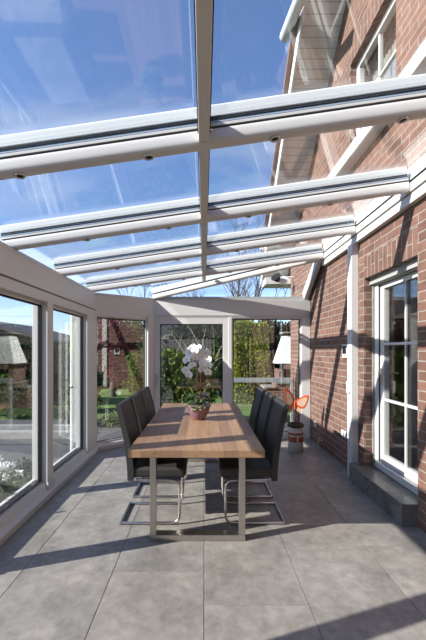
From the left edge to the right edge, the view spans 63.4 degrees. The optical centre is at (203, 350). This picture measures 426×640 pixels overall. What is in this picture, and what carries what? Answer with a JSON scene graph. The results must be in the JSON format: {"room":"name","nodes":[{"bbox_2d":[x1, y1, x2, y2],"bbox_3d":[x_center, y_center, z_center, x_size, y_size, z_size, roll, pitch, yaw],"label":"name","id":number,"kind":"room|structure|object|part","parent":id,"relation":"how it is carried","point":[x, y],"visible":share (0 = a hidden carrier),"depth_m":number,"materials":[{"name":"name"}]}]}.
{"room":"sunroom","nodes":[
{"label":"sunroom","id":0,"kind":"room"},
{"bbox_2d":[0,438,425,639],"bbox_3d":[0.180,1.540,2.200,3.640,0.080,7.500,0,0,0],"label":"floor","id":1,"kind":"structure","parent":0,"point":[340,567],"depth_m":2.44,"materials":[{"name":"tile"}]},
{"bbox_2d":[0,447,97,545],"bbox_3d":[-1.663,1.407,1.780,0.195,0.185,6.660,0,0,0],"label":"baseboard","id":2,"kind":"structure","parent":1,"relation":"on","point":[19,513],"depth_m":3.32,"materials":[{"name":"white metal"}]},
{"bbox_2d":[0,290,41,515],"bbox_3d":[-1.680,0.435,2.955,0.034,1.870,1.160,0,0,0],"label":"window","id":3,"kind":"structure","parent":2,"relation":"on","point":[2,293],"depth_m":3.52,"materials":[{"name":"white plastic"}]},
{"bbox_2d":[32,301,54,490],"bbox_3d":[-1.674,0.490,3.600,0.172,2.020,0.154,0,0,0],"label":"post","id":4,"kind":"object","parent":2,"relation":"on","point":[47,307],"visible":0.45,"depth_m":3.54,"materials":[{"name":"white metal"}]},
{"bbox_2d":[53,306,82,472],"bbox_3d":[-1.680,0.435,4.202,0.034,1.870,1.075,0,0,0],"label":"window","id":5,"kind":"structure","parent":2,"relation":"on","point":[55,308],"depth_m":4.72,"materials":[{"name":"white plastic"}]},
{"bbox_2d":[76,312,96,453],"bbox_3d":[-1.677,0.480,4.989,0.166,2.040,0.499,0,0,0],"label":"post","id":6,"kind":"object","parent":2,"relation":"on","point":[89,320],"visible":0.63,"depth_m":4.78,"materials":[{"name":"white metal"}]},
{"bbox_2d":[97,439,123,451],"bbox_3d":[-1.278,1.450,5.515,1.040,0.100,0.150,0,0,-43],"label":"baseboard","id":7,"kind":"structure","parent":1,"relation":"on","point":[117,443],"depth_m":5.28,"materials":[{"name":"white metal"}]},
{"bbox_2d":[97,316,146,443],"bbox_3d":[-1.318,0.435,5.511,0.905,1.930,0.070,0,0,-43],"label":"window","id":8,"kind":"structure","parent":7,"relation":"on","point":[143,321],"depth_m":5.78,"materials":[{"name":"white plastic"}]},
{"bbox_2d":[147,316,153,402],"bbox_3d":[-0.936,0.455,5.881,0.172,2.090,0.238,0,0,0],"label":"post","id":9,"kind":"object","parent":1,"relation":"on","point":[150,319],"visible":0.46,"depth_m":5.81,"materials":[{"name":"white metal"}]},
{"bbox_2d":[95,292,153,319],"bbox_3d":[-1.280,-0.710,5.559,0.140,0.380,1.103,0,0,45],"label":"beam","id":10,"kind":"structure","parent":9,"relation":"on","point":[107,305],"depth_m":5.47,"materials":[{"name":"white metal"}]},
{"bbox_2d":[115,398,187,524],"bbox_3d":[-0.460,0.977,3.175,0.600,1.039,0.445,0,0,0],"label":"dining chair","id":11,"kind":"object","parent":1,"relation":"on","point":[136,467],"visible":0.84,"depth_m":2.98,"materials":[{"name":"grey leather"}]},
{"bbox_3d":[-0.681,0.786,3.175,0.157,0.655,0.442,0,0,0],"label":"backrest","id":12,"kind":"part","parent":11,"relation":"part of","materials":[{"name":"grey leather"}]},
{"bbox_3d":[-0.465,1.297,3.175,0.533,0.399,0.414,0,0,0],"label":"cantilever frame","id":13,"kind":"part","parent":11,"relation":"part of","materials":[{"name":"silver metal"}]},
{"bbox_3d":[-0.410,1.046,3.175,0.500,0.095,0.430,0,0,0],"label":"seat","id":14,"kind":"part","parent":11,"relation":"part of","materials":[{"name":"grey leather"}]},
{"bbox_2d":[129,391,185,497],"bbox_3d":[-0.460,0.977,3.715,0.600,1.039,0.445,0,0,0],"label":"dining chair","id":15,"kind":"object","parent":1,"relation":"on","point":[137,398],"visible":0.39,"depth_m":3.63,"materials":[{"name":"grey leather"}]},
{"bbox_3d":[-0.681,0.786,3.715,0.157,0.655,0.442,0,0,0],"label":"backrest","id":16,"kind":"part","parent":15,"relation":"part of","materials":[{"name":"grey leather"}]},
{"bbox_3d":[-0.465,1.297,3.715,0.533,0.399,0.414,0,0,0],"label":"cantilever frame","id":17,"kind":"part","parent":15,"relation":"part of","materials":[{"name":"silver metal"}]},
{"bbox_2d":[139,386,188,477],"bbox_3d":[-0.460,0.977,4.255,0.600,1.039,0.445,0,0,0],"label":"dining chair","id":18,"kind":"object","parent":1,"relation":"on","point":[146,393],"visible":0.19,"depth_m":4.19,"materials":[{"name":"grey leather"}]},
{"bbox_3d":[-0.681,0.786,4.255,0.157,0.655,0.442,0,0,0],"label":"backrest","id":19,"kind":"part","parent":18,"relation":"part of","materials":[{"name":"grey leather"}]},
{"bbox_3d":[-0.465,1.297,4.255,0.533,0.399,0.414,0,0,0],"label":"cantilever frame","id":20,"kind":"part","parent":18,"relation":"part of","materials":[{"name":"silver metal"}]},
{"bbox_2d":[128,403,264,540],"bbox_3d":[-0.058,1.123,3.775,1.035,0.751,2.350,0,0,0],"label":"dining table","id":21,"kind":"object","parent":1,"relation":"on","point":[225,432],"visible":0.88,"depth_m":2.78,"materials":[{"name":"brown wood"}]},
{"bbox_2d":[181,343,212,419],"bbox_3d":[-0.069,0.332,3.762,0.349,0.829,0.324,0,0,0],"label":"potted orchid","id":22,"kind":"object","parent":21,"relation":"on","point":[198,409],"visible":1,"depth_m":3.71,"materials":[{"name":"plant"}]},
{"bbox_3d":[-0.123,0.292,3.736,0.146,0.630,0.020,0,0,-36],"label":"stem","id":23,"kind":"part","parent":22,"relation":"part of","materials":[{"name":"green plant"}]},
{"bbox_3d":[-0.060,0.663,3.780,0.276,0.168,0.276,0,0,0],"label":"pot","id":24,"kind":"part","parent":22,"relation":"part of","materials":[{"name":"ceramic"}]},
{"bbox_2d":[228,318,231,402],"bbox_3d":[0.447,0.465,5.940,0.057,2.070,0.120,0,0,0],"label":"post","id":25,"kind":"object","parent":1,"relation":"on","point":[229,319],"visible":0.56,"depth_m":5.88,"materials":[{"name":"white metal"}]},
{"bbox_2d":[154,300,309,317],"bbox_3d":[0.448,-0.720,5.940,2.735,0.300,0.120,0,0,0],"label":"beam","id":26,"kind":"structure","parent":25,"relation":"on","point":[162,308],"depth_m":5.88,"materials":[{"name":"white metal"}]},
{"bbox_2d":[217,386,266,477],"bbox_3d":[0.435,0.977,4.255,0.600,1.039,0.445,0,0,0],"label":"dining chair","id":27,"kind":"object","parent":1,"relation":"on","point":[258,396],"visible":0.26,"depth_m":4.20,"materials":[{"name":"grey leather"}]},
{"bbox_3d":[0.440,1.297,4.255,0.533,0.399,0.414,0,0,0],"label":"cantilever frame","id":28,"kind":"part","parent":27,"relation":"part of","materials":[{"name":"metal"}]},
{"bbox_3d":[0.656,0.786,4.255,0.157,0.655,0.442,0,0,0],"label":"backrest","id":29,"kind":"part","parent":27,"relation":"part of","materials":[{"name":"grey leather"}]},
{"bbox_2d":[219,391,276,497],"bbox_3d":[0.435,0.977,3.715,0.600,1.039,0.445,0,0,0],"label":"dining chair","id":30,"kind":"object","parent":1,"relation":"on","point":[267,400],"visible":0.43,"depth_m":3.65,"materials":[{"name":"grey leather"}]},
{"bbox_3d":[0.440,1.297,3.715,0.533,0.399,0.414,0,0,0],"label":"cantilever frame","id":31,"kind":"part","parent":30,"relation":"part of","materials":[{"name":"silver metal"}]},
{"bbox_3d":[0.656,0.786,3.715,0.157,0.655,0.442,0,0,0],"label":"backrest","id":32,"kind":"part","parent":30,"relation":"part of","materials":[{"name":"grey leather"}]},
{"bbox_2d":[218,398,289,524],"bbox_3d":[0.435,0.977,3.175,0.600,1.039,0.445,0,0,0],"label":"dining chair","id":33,"kind":"object","parent":1,"relation":"on","point":[267,466],"visible":0.94,"depth_m":2.99,"materials":[{"name":"grey leather"}]},
{"bbox_3d":[0.385,1.046,3.175,0.500,0.095,0.430,0,0,0],"label":"seat","id":34,"kind":"part","parent":33,"relation":"part of","materials":[{"name":"grey leather"}]},
{"bbox_3d":[0.440,1.297,3.175,0.533,0.399,0.414,0,0,0],"label":"cantilever frame","id":35,"kind":"part","parent":33,"relation":"part of","materials":[{"name":"silver metal"}]},
{"bbox_3d":[0.656,0.786,3.175,0.157,0.655,0.442,0,0,0],"label":"backrest","id":36,"kind":"part","parent":33,"relation":"part of","materials":[{"name":"grey leather"}]},
{"bbox_2d":[286,422,304,452],"bbox_3d":[1.375,1.292,5.180,0.247,0.415,0.248,0,0,42],"label":"milk churn","id":37,"kind":"object","parent":1,"relation":"on","point":[295,432],"visible":1,"depth_m":5.09,"materials":[{"name":"white metal"}]},
{"bbox_2d":[285,388,308,423],"bbox_3d":[1.383,0.840,5.155,0.363,0.581,0.056,0,0,2],"label":"ornament","id":38,"kind":"object","parent":37,"relation":"on","point":[301,403],"visible":0.93,"depth_m":5.15,"materials":[{"name":"orange metal"}]},
{"bbox_3d":[1.278,0.710,5.147,0.105,0.207,0.003,0,0,-13],"label":"wing panel","id":39,"kind":"part","parent":38,"relation":"part of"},
{"bbox_3d":[1.464,0.760,5.142,0.147,0.146,0.003,0,0,13],"label":"wing panel","id":40,"kind":"part","parent":38,"relation":"part of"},
{"bbox_2d":[301,318,309,438],"bbox_3d":[1.740,0.465,5.940,0.150,2.070,0.120,0,0,0],"label":"post","id":41,"kind":"object","parent":1,"relation":"on","point":[305,322],"visible":0.67,"depth_m":5.88,"materials":[{"name":"white metal"}]},
{"bbox_2d":[349,463,417,526],"bbox_3d":[1.801,1.401,3.476,0.234,0.195,1.092,0,0,0],"label":"step","id":42,"kind":"structure","parent":1,"relation":"on","point":[397,501],"depth_m":3.27,"materials":[{"name":"stone"}]},
{"bbox_3d":[0.408,1.455,5.940,2.515,0.090,0.120,0,0,0],"label":"baseboard","id":43,"kind":"structure","parent":1,"relation":"on","visible":0},
{"bbox_2d":[154,318,227,412],"bbox_3d":[-0.215,0.432,5.908,1.266,2.035,0.154,0,0,0],"label":"door","id":44,"kind":"structure","parent":43,"relation":"on","point":[158,322],"depth_m":5.89,"materials":[{"name":"white plastic"}]},
{"bbox_2d":[232,318,300,432],"bbox_3d":[1.070,0.420,5.940,1.190,1.980,0.070,0,0,0],"label":"window","id":45,"kind":"structure","parent":43,"relation":"on","point":[233,319],"depth_m":5.92,"materials":[{"name":"white plastic"}]},
{"bbox_2d":[0,0,425,299],"bbox_3d":[0.000,-1.208,2.330,3.600,0.712,7.419,0,0,0],"label":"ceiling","id":46,"kind":"structure","parent":0,"point":[205,127],"depth_m":2.91,"materials":[{"name":"white metal"}]},
{"bbox_2d":[14,173,25,178],"bbox_3d":[-1.000,-0.950,1.875,0.056,0.014,0.056,0,0,7],"label":"recessed light","id":47,"kind":"object","parent":46,"relation":"in","point":[17,175],"visible":1,"depth_m":1.87,"materials":[{"name":"metal"}]},
{"bbox_2d":[0,242,95,314],"bbox_3d":[-1.680,-0.680,1.785,0.160,0.360,6.670,0,0,0],"label":"beam","id":48,"kind":"structure","parent":46,"relation":"attached to","point":[14,264],"depth_m":3.38,"materials":[{"name":"white metal"}]},
{"bbox_2d":[0,241,86,287],"bbox_3d":[-1.815,-0.860,1.775,0.230,0.120,6.650,0,0,0],"label":"gutter","id":49,"kind":"object","parent":48,"relation":"attached to","point":[0,241],"depth_m":3.59,"materials":[{"name":"white metal"}]},
{"bbox_2d":[70,315,75,450],"bbox_3d":[-1.865,0.430,4.920,0.098,2.480,0.096,0,0,0],"label":"downpipe","id":50,"kind":"object","parent":49,"relation":"attached to","point":[72,318],"visible":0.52,"depth_m":4.88,"materials":[{"name":"metal"}]},
{"bbox_2d":[0,274,94,309],"bbox_3d":[-1.679,-0.605,1.775,0.142,0.015,6.650,0,0,0],"label":"joint","id":51,"kind":"object","parent":48,"relation":"attached to","point":[0,274],"visible":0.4,"depth_m":3.38,"materials":[{"name":"grey metal"}]},
{"bbox_2d":[144,154,153,160],"bbox_3d":[-0.300,-1.052,1.875,0.056,0.014,0.056,0,0,7],"label":"recessed light","id":52,"kind":"object","parent":46,"relation":"in","point":[148,157],"visible":1,"depth_m":1.87,"materials":[{"name":"metal"}]},
{"bbox_3d":[0.007,-1.200,5.060,3.444,0.518,0.074,0,0,0],"label":"glazing seat","id":53,"kind":"part","parent":46,"relation":"part of","materials":[{"name":"white metal"}]},
{"bbox_3d":[0.007,-1.200,3.985,3.444,0.518,0.074,0,0,0],"label":"glazing seat","id":54,"kind":"part","parent":46,"relation":"part of","materials":[{"name":"white metal"}]},
{"bbox_3d":[0.007,-1.200,2.950,3.444,0.518,0.074,0,0,0],"label":"glazing seat","id":55,"kind":"part","parent":46,"relation":"part of","materials":[{"name":"white metal"}]},
{"bbox_3d":[0.007,-1.200,1.875,3.444,0.518,0.074,0,0,0],"label":"glazing seat","id":56,"kind":"part","parent":46,"relation":"part of","materials":[{"name":"white metal"}]},
{"bbox_2d":[270,135,279,142],"bbox_3d":[0.385,-1.152,1.875,0.056,0.014,0.056,0,0,7],"label":"recessed light","id":57,"kind":"object","parent":46,"relation":"in","point":[275,138],"visible":1,"depth_m":1.87,"materials":[{"name":"metal"}]},
{"bbox_2d":[397,116,408,123],"bbox_3d":[1.080,-1.253,1.875,0.056,0.014,0.056,0,0,7],"label":"recessed light","id":58,"kind":"object","parent":46,"relation":"in","point":[403,119],"visible":1,"depth_m":1.87,"materials":[{"name":"metal"}]},
{"bbox_2d":[259,18,298,275],"bbox_3d":[3.600,-4.473,4.625,4.800,5.598,6.250,0,0,0],"label":"roof","id":59,"kind":"structure","parent":0,"point":[293,35],"depth_m":5.16,"materials":[{"name":"tile"}]},
{"bbox_2d":[261,0,306,286],"bbox_3d":[1.285,-4.302,4.625,0.030,5.740,6.250,0,0,0],"label":"board","id":60,"kind":"object","parent":59,"relation":"attached to","point":[302,14],"visible":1,"depth_m":4.95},
{"bbox_2d":[280,0,305,42],"bbox_3d":[1.170,-4.390,4.500,0.150,0.480,1.048,0,0,0],"label":"gutter","id":61,"kind":"object","parent":59,"relation":"attached to","point":[296,7],"visible":1,"depth_m":4.50,"materials":[{"name":"white metal"}]},
{"bbox_2d":[291,0,425,533],"bbox_3d":[3.910,-2.666,2.625,4.180,8.732,9.250,0,0,0],"label":"wall","id":62,"kind":"structure","parent":0,"point":[402,240],"depth_m":4.01,"materials":[{"name":"brick"}]},
{"bbox_2d":[262,277,290,287],"bbox_3d":[3.650,-1.482,7.510,4.700,0.140,0.520,0,0,0],"label":"eaves","id":63,"kind":"object","parent":62,"relation":"attached to","point":[267,282],"visible":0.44,"depth_m":7.33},
{"bbox_2d":[271,273,293,283],"bbox_3d":[1.595,-1.454,6.932,0.494,0.210,0.186,0,0,-18],"label":"lamp","id":64,"kind":"object","parent":62,"relation":"attached to","point":[276,277],"visible":1,"depth_m":6.95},
{"bbox_3d":[1.434,-1.469,6.884,0.179,0.180,0.179,0,0,0],"label":"lamp shade","id":65,"kind":"part","parent":64,"relation":"part of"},
{"bbox_2d":[263,0,346,279],"bbox_3d":[1.575,-4.317,4.625,0.550,5.530,6.250,0,0,0],"label":"soffit","id":66,"kind":"structure","parent":62,"relation":"attached to","point":[322,23],"depth_m":4.95,"materials":[{"name":"beige wood"}]},
{"bbox_2d":[341,429,346,438],"bbox_3d":[1.807,1.070,4.440,0.025,0.085,0.170,0,0,0],"label":"wall socket","id":67,"kind":"object","parent":62,"relation":"attached to","point":[343,432],"visible":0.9,"depth_m":4.44,"materials":[{"name":"white plastic"}]},
{"bbox_2d":[342,344,346,357],"bbox_3d":[1.808,0.000,4.420,0.024,0.170,0.140,0,0,0],"label":"thermostat","id":68,"kind":"object","parent":62,"relation":"attached to","point":[344,346],"visible":0.8,"depth_m":4.41,"materials":[{"name":"white plastic"}]},
{"bbox_2d":[347,244,357,475],"bbox_3d":[1.777,0.117,4.120,0.084,2.765,0.120,0,0,0],"label":"post","id":69,"kind":"object","parent":62,"relation":"attached to","point":[352,249],"visible":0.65,"depth_m":4.06,"materials":[{"name":"white metal"}]},
{"bbox_2d":[346,381,349,392],"bbox_3d":[1.720,0.430,4.112,0.030,0.140,0.055,0,0,0],"label":"junction box","id":70,"kind":"object","parent":69,"relation":"attached to","point":[347,382],"visible":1,"depth_m":4.09,"materials":[{"name":"white plastic"}]},
{"bbox_2d":[321,153,425,265],"bbox_3d":[1.782,-1.433,1.805,0.075,0.335,6.710,0,0,0],"label":"wall plate","id":71,"kind":"object","parent":62,"relation":"attached to","point":[400,203],"visible":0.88,"depth_m":3.45,"materials":[{"name":"white metal"}]},
{"bbox_2d":[323,167,425,252],"bbox_3d":[1.745,-1.436,1.800,0.003,0.022,6.700,0,0,0],"label":"gasket","id":72,"kind":"structure","parent":71,"relation":"attached to","point":[424,169],"depth_m":3.45,"materials":[{"name":"black rubber"}]},
{"bbox_2d":[357,0,395,134],"bbox_3d":[1.935,-2.985,3.785,0.310,1.130,1.130,0,0,0],"label":"window","id":73,"kind":"structure","parent":62,"relation":"in","point":[384,68],"depth_m":3.80,"materials":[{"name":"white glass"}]},
{"bbox_2d":[373,28,395,80],"bbox_3d":[2.080,-3.015,3.785,0.020,0.970,0.890,0,0,0],"label":"curtain","id":74,"kind":"object","parent":73,"relation":"hanging from","point":[390,47],"depth_m":3.86,"materials":[{"name":"white fabric"}]},
{"bbox_2d":[327,39,425,177],"bbox_3d":[1.750,-2.308,1.850,0.140,0.135,6.700,0,0,0],"label":"ledge","id":75,"kind":"object","parent":62,"relation":"attached to","point":[416,65],"depth_m":3.66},
{"bbox_2d":[369,258,417,495],"bbox_3d":[1.978,0.242,3.361,0.196,2.120,1.118,0,0,0],"label":"door","id":76,"kind":"structure","parent":62,"relation":"in","point":[400,472],"depth_m":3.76,"materials":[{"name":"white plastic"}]},
{"bbox_3d":[1.986,0.270,3.727,0.180,0.200,0.155,0,0,0],"label":"handle","id":77,"kind":"part","parent":76,"relation":"part of","materials":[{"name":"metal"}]},
{"bbox_3d":[1.988,0.244,3.361,0.065,1.960,0.936,0,0,0],"label":"sash","id":78,"kind":"part","parent":76,"relation":"part of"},
{"bbox_2d":[369,258,417,284],"bbox_3d":[1.965,-0.784,3.431,0.170,0.068,0.978,0,0,0],"label":"roller shutter","id":79,"kind":"object","parent":62,"relation":"attached to","point":[411,267],"depth_m":3.42,"materials":[{"name":"white metal"}]},
{"label":"outside","id":80,"kind":"structure","parent":0,"visible":0},
{"bbox_2d":[0,387,289,419],"bbox_3d":[0.000,1.820,30.000,120.000,0.300,120.000,0,0,0],"label":"lawn","id":81,"kind":"structure","parent":80,"point":[108,406],"depth_m":10.20,"materials":[{"name":"green plant"}]},
{"bbox_2d":[0,373,12,397],"bbox_3d":[-6.396,0.984,9.121,2.402,1.625,1.766,0,0,0],"label":"shrub","id":82,"kind":"object","parent":81,"relation":"on","point":[2,387],"visible":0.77,"depth_m":9.47,"materials":[{"name":"green plant"}]},
{"bbox_2d":[0,386,31,418],"bbox_3d":[-4.613,1.270,8.594,1.514,0.880,1.189,0,0,0],"label":"shrub","id":83,"kind":"object","parent":81,"relation":"on","point":[19,403],"visible":0.8,"depth_m":8.38,"materials":[{"name":"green plant"}]},
{"bbox_2d":[0,445,69,470],"bbox_3d":[-3.985,1.655,0.450,4.430,0.030,12.900,0,0,0],"label":"gravel path","id":84,"kind":"structure","parent":81,"relation":"on","point":[10,453],"depth_m":5.52,"materials":[{"name":"grey gravel"}]},
{"bbox_2d":[0,424,69,438],"bbox_3d":[-4.325,1.555,6.575,3.950,0.230,0.450,0,0,0],"label":"kerb","id":85,"kind":"object","parent":84,"relation":"on","point":[7,431],"depth_m":6.38,"materials":[{"name":"concrete"}]},
{"bbox_3d":[-2.250,1.620,2.550,0.900,0.040,4.100,0,0,0],"label":"flower bed","id":86,"kind":"object","parent":84,"relation":"on","visible":0},
{"bbox_2d":[0,456,29,502],"bbox_3d":[-2.156,1.430,3.327,0.739,0.641,1.114,0,0,0],"label":"shrub","id":87,"kind":"object","parent":86,"relation":"on","point":[7,487],"visible":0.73,"depth_m":3.51,"materials":[{"name":"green plant"}]},
{"bbox_2d":[2,472,11,481],"bbox_3d":[-1.968,1.253,3.433,0.069,0.106,0.088,0,0,16],"label":"flower","id":88,"kind":"object","parent":87,"relation":"on","point":[3,475],"depth_m":3.43,"materials":[{"name":"white plant"}]},
{"bbox_2d":[14,456,31,482],"bbox_3d":[-2.159,1.519,4.339,0.519,0.406,0.527,0,0,0],"label":"shrub","id":89,"kind":"object","parent":86,"relation":"on","point":[26,469],"visible":0.32,"depth_m":4.24,"materials":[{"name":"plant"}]},
{"bbox_2d":[0,322,69,347],"bbox_3d":[-12.200,-0.045,21.250,9.600,3.430,8.300,0,0,0],"label":"house","id":90,"kind":"structure","parent":81,"relation":"on","point":[9,331],"depth_m":17.50,"materials":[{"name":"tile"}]},
{"bbox_2d":[0,339,103,405],"bbox_3d":[-6.351,0.686,10.917,6.169,2.231,1.144,0,0,0],"label":"hedge","id":91,"kind":"object","parent":81,"relation":"on","point":[17,362],"visible":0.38,"depth_m":10.65,"materials":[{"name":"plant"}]},
{"bbox_2d":[61,409,97,423],"bbox_3d":[-2.711,1.474,7.517,0.776,0.507,0.675,0,0,0],"label":"shrub","id":92,"kind":"object","parent":81,"relation":"on","point":[65,418],"visible":0.06,"depth_m":7.38,"materials":[{"name":"grey plant"}]},
{"bbox_2d":[61,392,107,410],"bbox_3d":[-3.285,1.358,9.456,1.253,0.765,1.089,0,0,0],"label":"shrub","id":93,"kind":"object","parent":81,"relation":"on","point":[98,393],"visible":0.08,"depth_m":9.48,"materials":[{"name":"green plant"}]},
{"bbox_2d":[97,410,119,427],"bbox_3d":[-1.984,1.496,7.490,0.678,0.447,0.574,0,0,0],"label":"shrub","id":94,"kind":"object","parent":81,"relation":"on","point":[111,419],"visible":0.85,"depth_m":7.41,"materials":[{"name":"green plant"}]},
{"bbox_2d":[97,318,141,396],"bbox_3d":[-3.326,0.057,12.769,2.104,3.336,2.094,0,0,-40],"label":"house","id":95,"kind":"structure","parent":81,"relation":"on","point":[114,338],"depth_m":12.37,"materials":[{"name":"green leaf"},{"name":"brown bark"}]},
{"bbox_2d":[97,348,142,388],"bbox_3d":[-4.105,0.806,15.704,3.480,2.014,1.364,0,0,0],"label":"hedge","id":96,"kind":"object","parent":81,"relation":"on","point":[105,382],"visible":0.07,"depth_m":15.32,"materials":[{"name":"green plant"}]},
{"bbox_2d":[123,320,142,349],"bbox_3d":[-3.549,-0.072,17.386,2.630,3.593,2.214,0,0,0],"label":"tree","id":97,"kind":"object","parent":81,"relation":"on","point":[135,325],"visible":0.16,"depth_m":16.93,"materials":[{"name":"green plant"}]},
{"bbox_2d":[0,420,289,444],"bbox_3d":[0.200,1.645,7.050,10.800,0.050,2.100,0,0,0],"label":"terrace","id":98,"kind":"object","parent":81,"relation":"on","point":[103,433],"depth_m":6.78,"materials":[{"name":"grey stone paving"}]},
{"bbox_2d":[234,378,292,421],"bbox_3d":[1.175,1.107,7.005,1.250,1.125,0.050,0,0,0],"label":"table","id":99,"kind":"object","parent":98,"relation":"on","point":[236,380],"visible":0.48,"depth_m":6.98,"materials":[{"name":"grey metal"}]},
{"bbox_3d":[1.175,0.593,7.005,1.250,0.095,0.050,0,0,0],"label":"rail","id":100,"kind":"part","parent":99,"relation":"part of","materials":[{"name":"grey metal"}]},
{"bbox_3d":[1.778,1.155,7.005,0.045,1.029,0.050,0,0,0],"label":"post","id":101,"kind":"part","parent":99,"relation":"part of","materials":[{"name":"grey metal"}]},
{"bbox_2d":[116,265,186,338],"bbox_3d":[-2.579,-1.435,20.136,4.824,6.374,4.277,0,0,19],"label":"bare tree","id":102,"kind":"object","parent":81,"relation":"on","point":[118,291],"visible":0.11,"depth_m":19.48,"materials":[{"name":"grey plant"}]},
{"bbox_2d":[123,348,220,405],"bbox_3d":[-0.710,0.853,7.630,2.198,1.856,1.121,0,0,0],"label":"hedge","id":103,"kind":"object","parent":81,"relation":"on","point":[176,387],"visible":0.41,"depth_m":7.29,"materials":[{"name":"green plant"}]},
{"bbox_2d":[141,325,207,348],"bbox_3d":[-1.800,-0.695,27.500,7.800,4.730,7.800,0,0,0],"label":"house","id":104,"kind":"structure","parent":81,"relation":"on","point":[170,327],"depth_m":24.00,"materials":[{"name":"brick"}]},
{"bbox_2d":[161,339,217,393],"bbox_3d":[2.050,0.610,13.040,7.900,2.120,0.080,0,0,0],"label":"fence","id":105,"kind":"object","parent":81,"relation":"on","point":[166,343],"visible":0.02,"depth_m":13.00,"materials":[{"name":"grey wood"}]},
{"bbox_2d":[165,325,215,338],"bbox_3d":[-0.355,0.108,14.550,2.885,3.235,1.860,0,0,0],"label":"tree","id":106,"kind":"object","parent":81,"relation":"on","point":[198,331],"visible":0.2,"depth_m":14.31,"materials":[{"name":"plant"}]},
{"bbox_2d":[141,325,239,386],"bbox_3d":[-0.415,0.427,9.722,2.329,2.599,1.611,0,0,-31],"label":"bare shrub","id":107,"kind":"object","parent":81,"relation":"on","point":[187,325],"visible":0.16,"depth_m":9.81,"materials":[{"name":"brown plant"}]},
{"bbox_2d":[165,214,287,325],"bbox_3d":[1.316,-1.709,14.560,6.352,6.936,8.852,0,0,14],"label":"bare tree","id":108,"kind":"object","parent":81,"relation":"on","point":[233,290],"visible":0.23,"depth_m":14.32,"materials":[{"name":"grey plant"}]},
{"bbox_2d":[208,320,290,398],"bbox_3d":[2.993,0.298,12.425,5.773,3.083,1.126,0,0,0],"label":"hedge","id":109,"kind":"object","parent":81,"relation":"on","point":[276,326],"visible":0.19,"depth_m":12.19,"materials":[{"name":"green plant"}]},
{"bbox_2d":[234,320,272,403],"bbox_3d":[1.502,0.352,11.332,1.561,2.837,1.138,0,0,0],"label":"hedge","id":110,"kind":"object","parent":81,"relation":"on","point":[251,353],"visible":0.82,"depth_m":10.95,"materials":[{"name":"green plant"}]},
{"bbox_2d":[260,332,290,402],"bbox_3d":[2.385,0.555,10.334,1.310,2.230,0.768,0,0,0],"label":"fireplace","id":111,"kind":"object","parent":81,"relation":"on","point":[282,359],"visible":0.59,"depth_m":10.04,"materials":[{"name":"brick"}]},
{"bbox_2d":[260,383,289,387],"bbox_3d":[2.385,0.990,10.325,1.310,0.179,0.750,0,0,0],"label":"shelf","id":112,"kind":"object","parent":111,"relation":"attached to","point":[274,385],"depth_m":10.00,"materials":[{"name":"stone"}]},
{"bbox_2d":[273,336,290,363],"bbox_3d":[2.560,-0.035,10.350,0.854,0.809,0.736,0,0,0],"label":"hood","id":113,"kind":"object","parent":111,"relation":"attached to","point":[283,353],"depth_m":10.07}
]}

